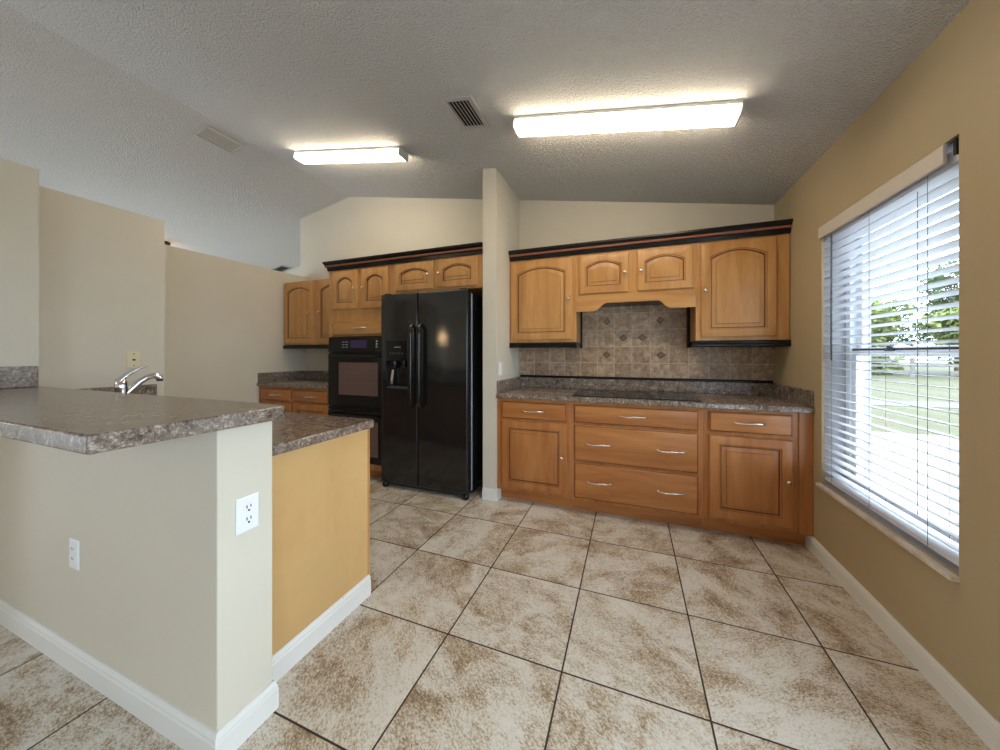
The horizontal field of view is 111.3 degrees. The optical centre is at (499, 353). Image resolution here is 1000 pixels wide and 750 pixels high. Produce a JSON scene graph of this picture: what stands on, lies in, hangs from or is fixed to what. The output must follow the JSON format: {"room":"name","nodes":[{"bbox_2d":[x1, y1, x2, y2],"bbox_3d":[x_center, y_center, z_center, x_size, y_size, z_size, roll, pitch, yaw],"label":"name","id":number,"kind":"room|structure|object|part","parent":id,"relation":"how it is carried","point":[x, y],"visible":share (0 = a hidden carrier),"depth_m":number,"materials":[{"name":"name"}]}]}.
{"room":"kitchen","nodes":[
{"label":"kitchen","id":0,"kind":"room"},
{"bbox_2d":[0,158,38,388],"bbox_3d":[-2.700,0.119,1.648,0.140,2.262,0.553,0,0,21],"label":"wall","id":1,"kind":"structure","parent":0,"point":[19,183],"depth_m":1.82,"materials":[{"name":"beige paint"}]},
{"bbox_2d":[39,186,163,395],"bbox_3d":[-2.717,0.119,2.177,0.270,2.262,0.928,0,0,21],"label":"wall","id":2,"kind":"structure","parent":0,"point":[101,266],"depth_m":2.28,"materials":[{"name":"beige paint"}]},
{"bbox_2d":[126,352,140,367],"bbox_3d":[-2.624,0.045,2.451,0.008,0.116,0.080,0,0,21],"label":"phone jack","id":3,"kind":"object","parent":2,"relation":"attached to","point":[133,359],"visible":0.84,"depth_m":2.45,"materials":[{"name":"beige plastic"}]},
{"bbox_2d":[0,421,271,731],"bbox_3d":[-1.701,0.739,1.454,1.865,1.022,0.173,0,0,21],"label":"wall","id":4,"kind":"structure","parent":0,"point":[165,592],"depth_m":1.17,"materials":[{"name":"beige paint"}]},
{"bbox_2d":[69,538,79,570],"bbox_3d":[-1.681,0.792,1.349,0.072,0.116,0.008,0,0,21],"label":"wall outlet","id":5,"kind":"object","parent":4,"relation":"attached to","point":[74,545],"visible":1,"depth_m":1.34,"materials":[{"name":"white plastic"}]},
{"bbox_2d":[71,555,74,563],"bbox_3d":[-1.682,0.811,1.347,0.032,0.028,0.002,0,0,21],"label":"socket","id":6,"kind":"object","parent":5,"relation":"attached to","point":[72,556],"depth_m":1.35,"materials":[{"name":"white plastic"}]},
{"bbox_2d":[0,598,278,749],"bbox_3d":[-1.694,1.201,1.451,1.877,0.098,0.199,0,0,21],"label":"baseboard","id":7,"kind":"structure","parent":4,"relation":"attached to","point":[171,722],"depth_m":1.18,"materials":[{"name":"white paint"}]},
{"bbox_2d":[0,366,284,454],"bbox_3d":[-1.724,0.147,1.324,1.911,0.159,0.480,0,0,21],"label":"countertop","id":8,"kind":"structure","parent":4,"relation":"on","point":[88,422],"depth_m":1.02,"materials":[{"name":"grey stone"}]},
{"bbox_2d":[236,492,258,535],"bbox_3d":[-0.825,0.524,1.121,0.008,0.116,0.072,0,0,21],"label":"wall outlet","id":9,"kind":"object","parent":4,"relation":"attached to","point":[247,507],"visible":1,"depth_m":1.11,"materials":[{"name":"white plastic"}]},
{"bbox_2d":[243,502,253,512],"bbox_3d":[-0.823,0.504,1.120,0.002,0.033,0.033,0,0,21],"label":"socket","id":10,"kind":"object","parent":9,"relation":"attached to","point":[248,507],"depth_m":1.12,"materials":[{"name":"white plastic"}]},
{"bbox_2d":[243,514,253,524],"bbox_3d":[-0.823,0.543,1.120,0.002,0.033,0.033,0,0,21],"label":"socket","id":11,"kind":"object","parent":9,"relation":"attached to","point":[248,519],"depth_m":1.12,"materials":[{"name":"white plastic"}]},
{"bbox_2d":[164,244,305,402],"bbox_3d":[-2.700,0.119,3.583,0.700,2.262,1.912,0,0,21],"label":"wall","id":12,"kind":"structure","parent":0,"point":[224,318],"depth_m":3.62,"materials":[{"name":"beige paint"}]},
{"bbox_2d":[284,266,299,275],"bbox_3d":[-3.711,-0.298,6.191,3.050,3.097,0.100,0,0,21],"label":"wall","id":13,"kind":"structure","parent":0,"point":[296,271],"depth_m":6.12,"materials":[{"name":"beige paint"}]},
{"bbox_2d":[0,0,971,271],"bbox_3d":[-2.670,-1.611,1.453,8.574,0.914,8.210,0,0,21],"label":"ceiling","id":14,"kind":"structure","parent":0,"point":[107,99],"depth_m":2.11,"materials":[{"name":"white paint"}]},
{"bbox_2d":[192,124,245,153],"bbox_3d":[-2.536,-1.931,3.098,0.197,0.044,0.320,0,0,21],"label":"ceiling vent","id":15,"kind":"object","parent":14,"relation":"in","point":[206,133],"visible":1,"depth_m":3.09,"materials":[{"name":"grey metal"}]},
{"bbox_2d":[272,265,291,271],"bbox_3d":[-3.894,-1.489,6.058,0.354,0.074,0.220,0,0,21],"label":"ceiling vent","id":16,"kind":"object","parent":14,"relation":"in","point":[280,268],"visible":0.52,"depth_m":6.03,"materials":[{"name":"grey metal"}]},
{"bbox_2d":[293,146,408,163],"bbox_3d":[-1.363,-1.769,3.068,1.212,0.278,0.128,0,0,21],"label":"fluorescent light","id":17,"kind":"object","parent":14,"relation":"attached to","point":[394,153],"visible":1,"depth_m":3.00,"materials":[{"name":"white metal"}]},
{"bbox_2d":[440,95,490,129],"bbox_3d":[-0.218,-1.554,2.219,0.212,0.045,0.315,0,0,21],"label":"ceiling vent","id":18,"kind":"object","parent":14,"relation":"in","point":[465,108],"visible":1,"depth_m":2.20,"materials":[{"name":"grey metal"}]},
{"bbox_2d":[512,99,745,137],"bbox_3d":[0.680,-1.361,2.007,1.246,0.284,0.128,0,0,21],"label":"fluorescent light","id":19,"kind":"object","parent":14,"relation":"attached to","point":[717,113],"visible":1,"depth_m":1.94,"materials":[{"name":"white plastic"}]},
{"bbox_2d":[0,476,989,749],"bbox_3d":[-2.670,1.300,1.453,8.574,0.100,8.210,0,0,21],"label":"floor","id":20,"kind":"structure","parent":0,"point":[506,623],"depth_m":1.40,"materials":[{"name":"tile"}]},
{"bbox_2d":[259,386,328,414],"bbox_3d":[-2.200,0.814,4.052,1.075,0.873,0.674,0,0,21],"label":"base cabinet","id":21,"kind":"object","parent":20,"relation":"on","point":[296,400],"visible":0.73,"depth_m":3.74,"materials":[{"name":"orange wood"}]},
{"bbox_3d":[-2.537,0.465,3.869,0.470,0.134,0.020,0,0,21],"label":"drawer","id":22,"kind":"part","parent":21,"relation":"part of","materials":[{"name":"orange wood"}]},
{"bbox_3d":[-2.537,0.839,3.869,0.470,0.567,0.020,0,0,21],"label":"door","id":23,"kind":"part","parent":21,"relation":"part of","materials":[{"name":"orange wood"}]},
{"bbox_2d":[257,370,327,388],"bbox_3d":[-2.195,0.301,4.064,1.075,0.150,0.647,0,0,21],"label":"countertop","id":24,"kind":"structure","parent":21,"relation":"on","point":[289,379],"depth_m":4.10,"materials":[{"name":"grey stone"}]},
{"bbox_3d":[-2.037,0.465,3.678,0.500,0.134,0.020,0,0,21],"label":"drawer","id":25,"kind":"part","parent":21,"relation":"part of","materials":[{"name":"orange wood"}]},
{"bbox_3d":[-2.037,0.839,3.678,0.500,0.567,0.020,0,0,21],"label":"door","id":26,"kind":"part","parent":21,"relation":"part of","materials":[{"name":"orange wood"}]},
{"bbox_2d":[272,428,370,681],"bbox_3d":[-1.738,0.819,1.876,2.067,0.863,0.583,0,0,21],"label":"peninsula end panel","id":27,"kind":"object","parent":20,"relation":"on","point":[321,491],"visible":0.28,"depth_m":1.49,"materials":[{"name":"beige paint"}]},
{"bbox_2d":[80,384,373,455],"bbox_3d":[-1.722,0.306,1.897,2.085,0.156,0.636,0,0,21],"label":"countertop","id":28,"kind":"structure","parent":27,"relation":"on","point":[295,431],"depth_m":1.61,"materials":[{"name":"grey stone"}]},
{"bbox_2d":[114,365,162,393],"bbox_3d":[-1.978,0.202,1.869,0.068,0.283,0.199,0,0,21],"label":"faucet","id":29,"kind":"object","parent":28,"relation":"on","point":[121,385],"visible":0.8,"depth_m":1.83,"materials":[{"name":"silver metal"}]},
{"bbox_3d":[-1.987,0.108,1.846,0.044,0.094,0.124,0,0,21],"label":"lever","id":30,"kind":"part","parent":29,"relation":"part of","materials":[{"name":"silver metal"}]},
{"bbox_3d":[-1.966,0.170,1.881,0.038,0.123,0.164,0,0,27],"label":"spout","id":31,"kind":"part","parent":29,"relation":"part of","materials":[{"name":"silver metal"}]},
{"bbox_3d":[-0.777,1.199,1.512,0.013,0.102,0.569,0,0,21],"label":"trim","id":32,"kind":"part","parent":27,"relation":"part of","materials":[{"name":"white wood"}]},
{"bbox_2d":[329,265,388,477],"bbox_3d":[-1.336,0.188,3.723,0.772,2.125,0.674,0,0,21],"label":"tall cabinet","id":33,"kind":"object","parent":20,"relation":"on","point":[355,294],"visible":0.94,"depth_m":3.45,"materials":[{"name":"brown wood"}]},
{"bbox_3d":[-1.591,-0.647,3.508,0.331,0.395,0.020,0,0,21],"label":"door","id":34,"kind":"part","parent":33,"relation":"part of","materials":[{"name":"brown wood"}]},
{"bbox_2d":[328,336,380,465],"bbox_3d":[-1.356,0.462,3.669,0.739,1.271,0.613,0,0,21],"label":"double wall oven","id":35,"kind":"object","parent":33,"relation":"in","point":[354,362],"visible":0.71,"depth_m":3.42,"materials":[{"name":"black plastic"}]},
{"bbox_3d":[-1.441,0.838,3.446,0.739,0.508,0.032,0,0,21],"label":"oven door","id":36,"kind":"part","parent":35,"relation":"part of","materials":[{"name":"black"}]},
{"bbox_3d":[-1.456,0.618,3.407,0.643,0.018,0.052,0,0,21],"label":"handle","id":37,"kind":"part","parent":35,"relation":"part of","materials":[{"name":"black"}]},
{"bbox_3d":[-1.441,0.268,3.446,0.739,0.540,0.032,0,0,21],"label":"oven door","id":38,"kind":"part","parent":35,"relation":"part of","materials":[{"name":"black"}]},
{"bbox_3d":[-1.456,0.028,3.407,0.643,0.018,0.052,0,0,21],"label":"handle","id":39,"kind":"part","parent":35,"relation":"part of","materials":[{"name":"black metal"}]},
{"bbox_3d":[-1.441,-0.092,3.446,0.739,0.160,0.032,0,0,21],"label":"control panel","id":40,"kind":"part","parent":35,"relation":"part of","materials":[{"name":"black plastic"}]},
{"bbox_3d":[-1.413,-0.254,3.440,0.711,0.136,0.020,0,0,21],"label":"drawer","id":41,"kind":"part","parent":33,"relation":"part of","materials":[{"name":"brown wood"}]},
{"bbox_3d":[-1.235,-0.647,3.372,0.330,0.395,0.020,0,0,21],"label":"door","id":42,"kind":"part","parent":33,"relation":"part of","materials":[{"name":"brown wood"}]},
{"bbox_2d":[322,242,482,271],"bbox_3d":[-0.889,-0.908,3.556,1.814,0.092,0.666,0,0,21],"label":"crown molding","id":43,"kind":"structure","parent":33,"relation":"on","point":[476,248],"depth_m":3.21,"materials":[{"name":"black paint"}]},
{"bbox_2d":[381,288,482,500],"bbox_3d":[-0.585,0.345,3.345,0.904,1.810,0.768,0,0,21],"label":"refrigerator","id":44,"kind":"object","parent":20,"relation":"on","point":[432,342],"visible":0.98,"depth_m":3.03,"materials":[{"name":"black metal"}]},
{"bbox_2d":[387,386,406,388],"bbox_3d":[-0.940,0.314,3.169,0.230,0.017,0.046,0,0,21],"label":"shelf","id":45,"kind":"object","parent":44,"relation":"attached to","point":[388,387],"depth_m":3.16,"materials":[{"name":"grey plastic"}]},
{"bbox_3d":[-0.919,0.325,3.172,0.404,1.746,0.071,0,0,21],"label":"freezer door","id":46,"kind":"part","parent":44,"relation":"part of","materials":[{"name":"black metal"}]},
{"bbox_3d":[-0.793,0.110,3.053,0.042,0.759,0.073,0,0,21],"label":"handle","id":47,"kind":"part","parent":44,"relation":"part of","materials":[{"name":"black"}]},
{"bbox_3d":[-0.711,0.110,3.021,0.042,0.759,0.073,0,0,21],"label":"handle","id":48,"kind":"part","parent":44,"relation":"part of","materials":[{"name":"black"}]},
{"bbox_3d":[-0.494,0.325,3.010,0.494,1.746,0.071,0,0,21],"label":"door","id":49,"kind":"part","parent":44,"relation":"part of","materials":[{"name":"black metal"}]},
{"bbox_2d":[497,398,571,507],"bbox_3d":[0.365,0.814,3.073,0.618,0.873,0.674,0,0,21],"label":"base cabinet","id":50,"kind":"object","parent":20,"relation":"on","point":[533,436],"visible":0.97,"depth_m":2.79,"materials":[{"name":"orange wood"}]},
{"bbox_3d":[0.261,0.471,2.772,0.183,0.019,0.036,0,0,21],"label":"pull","id":51,"kind":"part","parent":50,"relation":"part of","materials":[{"name":"silver metal"}]},
{"bbox_3d":[0.267,0.471,2.799,0.543,0.142,0.020,0,0,21],"label":"drawer","id":52,"kind":"part","parent":50,"relation":"part of","materials":[{"name":"orange wood"}]},
{"bbox_3d":[0.271,0.841,2.797,0.550,0.562,0.020,0,0,21],"label":"door","id":53,"kind":"part","parent":50,"relation":"part of","materials":[{"name":"orange wood"}]},
{"bbox_2d":[496,375,814,413],"bbox_3d":[1.078,0.296,2.813,2.136,0.160,0.649,0,0,21],"label":"countertop","id":54,"kind":"structure","parent":50,"relation":"on","point":[750,395],"depth_m":2.81,"materials":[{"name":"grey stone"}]},
{"bbox_2d":[571,389,701,401],"bbox_3d":[1.069,0.332,2.764,0.895,0.007,0.503,0,0,21],"label":"cooktop","id":55,"kind":"object","parent":54,"relation":"in","point":[670,396],"visible":1,"depth_m":2.68,"materials":[{"name":"black"}]},
{"bbox_2d":[570,402,702,528],"bbox_3d":[1.083,0.814,2.799,0.916,0.873,0.674,0,0,21],"label":"base cabinet","id":56,"kind":"object","parent":20,"relation":"on","point":[645,462],"visible":0.99,"depth_m":2.51,"materials":[{"name":"orange wood"}]},
{"bbox_3d":[0.740,0.695,2.589,0.183,0.019,0.036,0,0,21],"label":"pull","id":57,"kind":"part","parent":56,"relation":"part of","materials":[{"name":"silver metal"}]},
{"bbox_3d":[0.747,0.987,2.586,0.183,0.019,0.036,0,0,21],"label":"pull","id":58,"kind":"part","parent":56,"relation":"part of","materials":[{"name":"silver metal"}]},
{"bbox_3d":[0.968,0.468,2.502,0.183,0.019,0.036,0,0,21],"label":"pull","id":59,"kind":"part","parent":56,"relation":"part of","materials":[{"name":"silver metal"}]},
{"bbox_3d":[0.979,0.987,2.527,0.853,0.274,0.020,0,0,21],"label":"drawer","id":60,"kind":"part","parent":56,"relation":"part of","materials":[{"name":"orange wood"}]},
{"bbox_3d":[0.979,0.695,2.527,0.853,0.278,0.020,0,0,21],"label":"drawer","id":61,"kind":"part","parent":56,"relation":"part of","materials":[{"name":"orange wood"}]},
{"bbox_3d":[0.979,0.468,2.527,0.853,0.140,0.020,0,0,21],"label":"drawer","id":62,"kind":"part","parent":56,"relation":"part of","materials":[{"name":"orange wood"}]},
{"bbox_3d":[1.206,0.987,2.411,0.183,0.019,0.036,0,0,21],"label":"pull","id":63,"kind":"part","parent":56,"relation":"part of","materials":[{"name":"silver metal"}]},
{"bbox_3d":[1.206,0.695,2.411,0.183,0.019,0.036,0,0,21],"label":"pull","id":64,"kind":"part","parent":56,"relation":"part of","materials":[{"name":"silver metal"}]},
{"bbox_2d":[701,408,812,544],"bbox_3d":[1.792,0.814,2.528,0.600,0.873,0.674,0,0,21],"label":"base cabinet","id":65,"kind":"object","parent":20,"relation":"on","point":[758,465],"visible":0.94,"depth_m":2.25,"materials":[{"name":"orange wood"}]},
{"bbox_3d":[1.643,0.463,2.244,0.183,0.019,0.036,0,0,21],"label":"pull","id":66,"kind":"part","parent":65,"relation":"part of","materials":[{"name":"silver metal"}]},
{"bbox_3d":[1.654,0.463,2.269,0.464,0.138,0.020,0,0,21],"label":"drawer","id":67,"kind":"part","parent":65,"relation":"part of","materials":[{"name":"orange wood"}]},
{"bbox_3d":[1.654,0.838,2.269,0.464,0.560,0.020,0,0,21],"label":"door","id":68,"kind":"part","parent":65,"relation":"part of","materials":[{"name":"orange wood"}]},
{"bbox_2d":[483,168,518,488],"bbox_3d":[0.024,-0.192,3.224,0.125,2.883,0.640,0,0,21],"label":"wall","id":69,"kind":"structure","parent":0,"point":[500,203],"depth_m":2.94,"materials":[{"name":"beige paint"}]},
{"bbox_2d":[482,487,500,501],"bbox_3d":[-0.071,1.201,2.956,0.138,0.098,0.098,0,0,21],"label":"baseboard","id":70,"kind":"structure","parent":69,"relation":"attached to","point":[490,494],"depth_m":2.91,"materials":[{"name":"white paint"}]},
{"bbox_2d":[499,362,501,375],"bbox_3d":[0.009,0.135,2.994,0.009,0.116,0.072,0,0,21],"label":"light switch","id":71,"kind":"object","parent":69,"relation":"attached to","point":[500,363],"visible":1,"depth_m":2.98,"materials":[{"name":"white plastic"}]},
{"bbox_2d":[300,197,773,381],"bbox_3d":[-0.224,-0.379,3.725,5.224,3.259,0.120,0,0,21],"label":"wall","id":72,"kind":"structure","parent":0,"point":[351,227],"depth_m":3.76,"materials":[{"name":"beige paint"}]},
{"bbox_2d":[283,279,328,348],"bbox_3d":[-2.139,-0.467,4.191,1.066,0.817,0.370,0,0,21],"label":"upper cabinet","id":73,"kind":"object","parent":72,"relation":"attached to","point":[306,303],"visible":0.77,"depth_m":4.10,"materials":[{"name":"brown wood"}]},
{"bbox_3d":[-2.445,-0.491,4.155,0.492,0.742,0.020,0,0,21],"label":"door","id":74,"kind":"part","parent":73,"relation":"part of","materials":[{"name":"brown wood"}]},
{"bbox_3d":[-2.188,-0.081,4.066,1.063,0.046,0.035,0,0,21],"label":"light rail","id":75,"kind":"part","parent":73,"relation":"part of","materials":[{"name":"black paint"}]},
{"bbox_3d":[-1.926,-0.491,3.957,0.502,0.742,0.020,0,0,21],"label":"door","id":76,"kind":"part","parent":73,"relation":"part of","materials":[{"name":"brown wood"}]},
{"bbox_2d":[306,371,327,379],"bbox_3d":[-2.074,0.281,4.354,1.056,0.110,0.019,0,0,21],"label":"backsplash","id":77,"kind":"structure","parent":72,"relation":"attached to","point":[309,374],"depth_m":4.46,"materials":[{"name":"grey stone"}]},
{"bbox_2d":[389,254,482,297],"bbox_3d":[-0.508,-0.725,3.408,0.997,0.300,0.670,0,0,21],"label":"upper cabinet","id":78,"kind":"object","parent":72,"relation":"attached to","point":[453,273],"visible":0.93,"depth_m":3.12,"materials":[{"name":"brown wood"}]},
{"bbox_3d":[-0.806,-0.724,3.208,0.416,0.258,0.020,0,0,21],"label":"door","id":79,"kind":"part","parent":78,"relation":"part of","materials":[{"name":"brown wood"}]},
{"bbox_3d":[-0.384,-0.724,3.047,0.399,0.258,0.020,0,0,21],"label":"door","id":80,"kind":"part","parent":78,"relation":"part of","materials":[{"name":"brown wood"}]},
{"bbox_2d":[509,255,582,347],"bbox_3d":[0.430,-0.463,3.216,0.634,0.825,0.340,0,0,21],"label":"upper cabinet","id":81,"kind":"object","parent":72,"relation":"attached to","point":[543,314],"visible":0.94,"depth_m":3.08,"materials":[{"name":"brown wood"}]},
{"bbox_3d":[0.384,-0.076,3.110,0.622,0.046,0.036,0,0,21],"label":"light rail","id":82,"kind":"part","parent":81,"relation":"part of","materials":[{"name":"black paint"}]},
{"bbox_2d":[576,243,695,311],"bbox_3d":[1.140,-0.619,2.944,0.918,0.513,0.340,0,0,21],"label":"upper cabinet","id":83,"kind":"object","parent":72,"relation":"attached to","point":[663,275],"visible":1,"depth_m":2.82,"materials":[{"name":"brown wood"}]},
{"bbox_3d":[0.878,-0.679,2.908,0.402,0.330,0.020,0,0,21],"label":"door","id":84,"kind":"part","parent":83,"relation":"part of","materials":[{"name":"brown wood"}]},
{"bbox_3d":[1.317,-0.681,2.740,0.405,0.334,0.020,0,0,21],"label":"door","id":85,"kind":"part","parent":83,"relation":"part of","materials":[{"name":"brown wood"}]},
{"bbox_2d":[520,377,772,395],"bbox_3d":[1.192,0.287,3.102,2.104,0.098,0.027,0,0,21],"label":"backsplash","id":86,"kind":"structure","parent":72,"relation":"attached to","point":[766,389],"depth_m":3.02,"materials":[{"name":"grey stone"}]},
{"bbox_2d":[519,305,774,380],"bbox_3d":[1.192,-0.147,3.108,2.135,0.726,0.021,0,0,21],"label":"tile backsplash","id":87,"kind":"structure","parent":72,"relation":"attached to","point":[647,341],"depth_m":3.07,"materials":[{"name":"tile"}]},
{"bbox_2d":[508,219,792,261],"bbox_3d":[1.152,-0.908,2.950,2.169,0.092,0.342,0,0,21],"label":"crown molding","id":88,"kind":"structure","parent":72,"relation":"attached to","point":[776,227],"depth_m":2.74,"materials":[{"name":"black paint"}]},
{"bbox_2d":[687,233,790,347],"bbox_3d":[1.837,-0.463,2.678,0.622,0.825,0.340,0,0,21],"label":"upper cabinet","id":89,"kind":"object","parent":72,"relation":"attached to","point":[743,284],"visible":0.91,"depth_m":2.55,"materials":[{"name":"brown wood"}]},
{"bbox_3d":[1.593,-0.075,2.811,0.028,0.050,0.266,0,0,21],"label":"light rail","id":90,"kind":"part","parent":89,"relation":"part of","materials":[{"name":"black paint"}]},
{"bbox_3d":[1.780,-0.487,2.564,0.480,0.722,0.020,0,0,21],"label":"door","id":91,"kind":"part","parent":89,"relation":"part of","materials":[{"name":"brown wood"}]},
{"bbox_3d":[1.806,-0.075,2.566,0.600,0.050,0.036,0,0,21],"label":"light rail","id":92,"kind":"part","parent":89,"relation":"part of","materials":[{"name":"black paint"}]},
{"bbox_2d":[774,0,999,722],"bbox_3d":[1.084,0.015,-0.489,0.226,2.470,7.060,0,0,21],"label":"wall","id":93,"kind":"structure","parent":0,"point":[950,91],"depth_m":1.28,"materials":[{"name":"beige paint"}]},
{"bbox_2d":[816,482,959,582],"bbox_3d":[1.813,0.792,1.617,0.134,0.018,0.938,0,0,21],"label":"window sill","id":94,"kind":"structure","parent":93,"relation":"attached to","point":[939,568],"depth_m":1.46,"materials":[{"name":"stone"}]},
{"bbox_2d":[805,535,999,749],"bbox_3d":[1.209,1.201,0.173,0.013,0.098,4.385,0,0,21],"label":"baseboard","id":95,"kind":"structure","parent":93,"relation":"attached to","point":[969,709],"depth_m":1.34,"materials":[{"name":"white paint"}]},
{"bbox_2d":[846,176,958,543],"bbox_3d":[1.900,0.006,1.579,0.067,1.552,0.922,0,0,21],"label":"window","id":96,"kind":"structure","parent":93,"relation":"in","point":[889,348],"depth_m":1.93,"materials":[{"name":"white plastic"}]},
{"bbox_2d":[818,137,958,565],"bbox_3d":[1.800,-0.003,1.626,0.083,1.518,0.917,0,0,21],"label":"window blind","id":97,"kind":"object","parent":96,"relation":"attached to","point":[938,167],"visible":0.78,"depth_m":1.50,"materials":[{"name":"white plastic"}]},
{"bbox_3d":[1.909,0.030,1.968,0.002,1.440,0.002,0,0,21],"label":"ladder cord","id":98,"kind":"part","parent":97,"relation":"part of","materials":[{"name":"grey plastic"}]},
{"bbox_3d":[1.966,0.030,1.947,0.002,1.440,0.002,0,0,21],"label":"ladder cord","id":99,"kind":"part","parent":97,"relation":"part of","materials":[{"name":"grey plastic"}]},
{"bbox_3d":[1.848,0.030,1.639,0.002,1.440,0.002,0,0,21],"label":"ladder cord","id":100,"kind":"part","parent":97,"relation":"part of","materials":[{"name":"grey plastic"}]},
{"bbox_3d":[1.808,0.746,1.617,0.055,0.020,0.904,0,0,21],"label":"rail","id":101,"kind":"part","parent":97,"relation":"part of","materials":[{"name":"white plastic"}]},
{"bbox_3d":[1.680,0.000,1.377,0.003,1.300,0.003,0,0,21],"label":"lift cord","id":102,"kind":"part","parent":97,"relation":"part of","materials":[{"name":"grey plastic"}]},
{"bbox_3d":[1.667,0.030,1.333,0.002,1.440,0.002,0,0,21],"label":"ladder cord","id":103,"kind":"part","parent":97,"relation":"part of","materials":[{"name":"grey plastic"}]},
{"bbox_3d":[1.723,0.030,1.312,0.002,1.440,0.002,0,0,21],"label":"ladder cord","id":104,"kind":"part","parent":97,"relation":"part of","materials":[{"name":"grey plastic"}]},
{"bbox_3d":[1.891,0.351,1.583,0.024,0.769,0.830,0,0,21],"label":"sash","id":105,"kind":"part","parent":96,"relation":"part of","materials":[{"name":"white plastic"}]},
{"bbox_3d":[1.915,-0.354,1.573,0.024,0.739,0.830,0,0,21],"label":"sash","id":106,"kind":"part","parent":96,"relation":"part of","materials":[{"name":"white plastic"}]},
{"label":"outside","id":107,"kind":"structure","parent":0,"visible":0},
{"bbox_2d":[871,363,958,436],"bbox_3d":[39.382,1.470,17.074,58.600,0.200,80.000,0,0,21],"label":"lawn","id":108,"kind":"structure","parent":107,"point":[905,378],"depth_m":10.41,"materials":[{"name":"green plant"}]},
{"bbox_2d":[871,295,907,374],"bbox_3d":[24.239,-1.190,23.665,4.746,5.594,4.278,0,0,21],"label":"tree","id":109,"kind":"object","parent":108,"relation":"on","point":[882,310],"visible":0.07,"depth_m":22.52,"materials":[{"name":"green plant"}]},
{"bbox_2d":[871,297,914,346],"bbox_3d":[28.422,-1.508,26.135,4.034,5.778,4.964,0,0,21],"label":"tree","id":110,"kind":"object","parent":108,"relation":"on","point":[890,338],"visible":0.12,"depth_m":24.61,"materials":[{"name":"green plant"}]},
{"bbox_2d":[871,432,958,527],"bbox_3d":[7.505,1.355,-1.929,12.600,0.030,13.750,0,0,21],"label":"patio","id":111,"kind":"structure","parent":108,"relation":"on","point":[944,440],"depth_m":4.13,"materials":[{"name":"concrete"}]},
{"bbox_2d":[871,400,958,408],"bbox_3d":[28.522,1.364,2.650,48.600,0.012,1.300,0,0,21],"label":"path","id":112,"kind":"structure","parent":108,"relation":"on","point":[873,402],"depth_m":9.11,"materials":[{"name":"concrete"}]},
{"bbox_2d":[871,357,958,377],"bbox_3d":[26.558,0.795,17.690,29.000,1.150,0.140,0,0,21],"label":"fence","id":113,"kind":"object","parent":108,"relation":"on","point":[912,359],"visible":0.15,"depth_m":19.00,"materials":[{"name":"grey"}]},
{"bbox_3d":[22.980,0.795,19.056,0.140,1.150,0.140,0,0,21],"label":"post","id":114,"kind":"part","parent":113,"relation":"part of","materials":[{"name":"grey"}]},
{"bbox_2d":[895,260,958,370],"bbox_3d":[32.389,-2.640,24.270,5.543,8.035,5.556,0,0,21],"label":"tree","id":115,"kind":"object","parent":108,"relation":"on","point":[955,298],"visible":0.11,"depth_m":24.89,"materials":[{"name":"green plant"}]},
{"bbox_2d":[911,307,958,363],"bbox_3d":[28.270,-0.894,20.841,3.997,4.745,3.921,0,0,21],"label":"tree","id":116,"kind":"object","parent":108,"relation":"on","point":[943,335],"visible":0.23,"depth_m":21.03,"materials":[{"name":"green plant"}]}
]}

